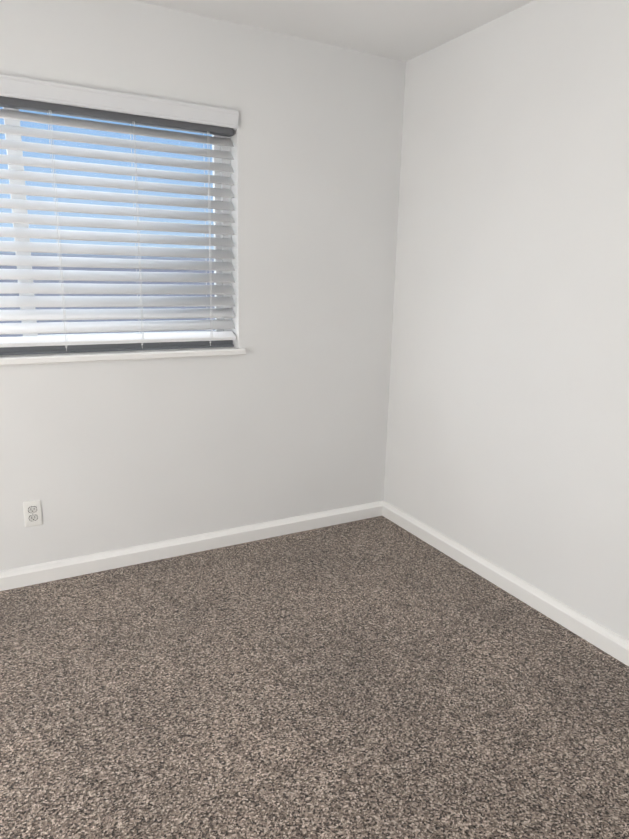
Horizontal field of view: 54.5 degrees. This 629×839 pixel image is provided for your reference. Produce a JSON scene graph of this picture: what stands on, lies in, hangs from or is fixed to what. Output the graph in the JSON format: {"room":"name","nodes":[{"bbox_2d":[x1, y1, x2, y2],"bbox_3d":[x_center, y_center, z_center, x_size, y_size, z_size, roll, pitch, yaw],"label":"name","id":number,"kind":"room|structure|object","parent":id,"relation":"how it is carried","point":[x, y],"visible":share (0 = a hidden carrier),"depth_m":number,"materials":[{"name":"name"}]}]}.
{"room":"empty bedroom","nodes":[
{"label":"empty bedroom","id":0,"kind":"room"},
{"bbox_2d":[0,107,235,346],"bbox_3d":[-1.203,-0.800,2.506,1.834,1.064,0.145,-6,15,-28],"label":"window","id":1,"kind":"structure","parent":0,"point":[25,341],"depth_m":2.72,"materials":[{"name":"white wood"}]},
{"bbox_2d":[0,0,405,570],"bbox_3d":[-1.275,-0.463,2.542,4.105,2.440,0.150,-6,15,-28],"label":"wall","id":2,"kind":"structure","parent":0,"point":[286,416],"depth_m":2.93,"materials":[{"name":"paint"}]},
{"bbox_2d":[23,500,42,526],"bbox_3d":[-1.240,0.414,2.688,0.072,0.117,0.009,-6,15,-28],"label":"duplex electrical outlet","id":3,"kind":"object","parent":2,"relation":"attached to","point":[32,510],"visible":1,"depth_m":2.69,"materials":[{"name":"white plastic"}]},
{"bbox_2d":[0,96,233,136],"bbox_3d":[-1.173,-1.260,2.360,1.810,0.094,0.056,-6,15,-28],"label":"blind headrail","id":4,"kind":"object","parent":2,"relation":"attached to","point":[37,106],"visible":0.33,"depth_m":2.52,"materials":[{"name":"silver metal"}]},
{"bbox_2d":[47,110,67,350],"bbox_3d":[-1.068,-0.762,2.543,0.012,0.955,0.058,-6,15,-28],"label":"string","id":5,"kind":"object","parent":4,"relation":"hanging from","point":[50,110],"depth_m":2.51,"materials":[{"name":"white fabric"}]},
{"bbox_2d":[0,109,234,334],"bbox_3d":[-1.184,-0.785,2.473,1.810,0.867,0.052,-6,15,-28],"label":"window blind slats","id":6,"kind":"object","parent":5,"relation":"hanging from","point":[57,301],"visible":0.94,"depth_m":2.63,"materials":[{"name":"white plastic"}]},
{"bbox_2d":[0,74,237,129],"bbox_3d":[-1.150,-1.261,2.316,1.822,0.074,0.037,-6,15,-28],"label":"blind valance","id":7,"kind":"object","parent":4,"relation":"attached to","point":[11,86],"visible":0.91,"depth_m":2.48,"materials":[{"name":"white plastic"}]},
{"bbox_2d":[130,121,143,347],"bbox_3d":[-0.782,-0.792,2.694,0.012,0.955,0.058,-6,15,-28],"label":"string","id":8,"kind":"object","parent":4,"relation":"hanging from","point":[137,228],"depth_m":2.66,"materials":[{"name":"white fabric"}]},
{"bbox_2d":[203,131,212,345],"bbox_3d":[-0.495,-0.821,2.846,0.012,0.955,0.058,-6,15,-28],"label":"string","id":9,"kind":"object","parent":4,"relation":"hanging from","point":[207,131],"depth_m":2.81,"materials":[{"name":"white fabric"}]},
{"bbox_2d":[0,347,245,365],"bbox_3d":[-1.194,-0.259,2.594,1.880,0.030,0.135,-6,15,-28],"label":"window sill","id":10,"kind":"structure","parent":2,"relation":"attached to","point":[27,359],"depth_m":2.70,"materials":[{"name":"white paint"}]},
{"bbox_2d":[0,340,233,354],"bbox_3d":[-1.210,-0.310,2.615,1.828,0.058,0.022,-6,15,-28],"label":"track","id":11,"kind":"object","parent":10,"relation":"on","point":[97,348],"visible":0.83,"depth_m":2.77,"materials":[{"name":"grey metal"}]},
{"bbox_2d":[0,500,383,590],"bbox_3d":[-1.261,0.697,2.745,3.750,0.090,0.013,-6,15,-28],"label":"baseboard","id":12,"kind":"structure","parent":2,"relation":"attached to","point":[18,577],"depth_m":3.04,"materials":[{"name":"white paint"}]},
{"bbox_2d":[0,516,628,838],"bbox_3d":[-0.328,1.188,1.075,4.105,0.050,4.260,-6,15,-28],"label":"floor","id":13,"kind":"structure","parent":0,"point":[380,677],"depth_m":2.03,"materials":[{"name":"carpet"}]},
{"bbox_2d":[134,0,533,61],"bbox_3d":[-0.272,-1.268,0.491,4.105,0.120,4.260,-6,15,-28],"label":"ceiling","id":14,"kind":"structure","parent":0,"point":[404,30],"depth_m":2.57,"materials":[{"name":"paint"}]},
{"bbox_2d":[384,0,628,640],"bbox_3d":[1.475,-0.187,1.645,0.150,2.440,4.110,-6,15,-28],"label":"wall","id":15,"kind":"structure","parent":0,"point":[507,445],"depth_m":2.56,"materials":[{"name":"paint"}]},
{"bbox_2d":[380,501,628,665],"bbox_3d":[1.342,0.947,1.943,0.014,0.090,3.960,-6,15,-28],"label":"baseboard","id":16,"kind":"structure","parent":15,"relation":"attached to","point":[604,639],"depth_m":2.71,"materials":[{"name":"white paint"}]}
]}

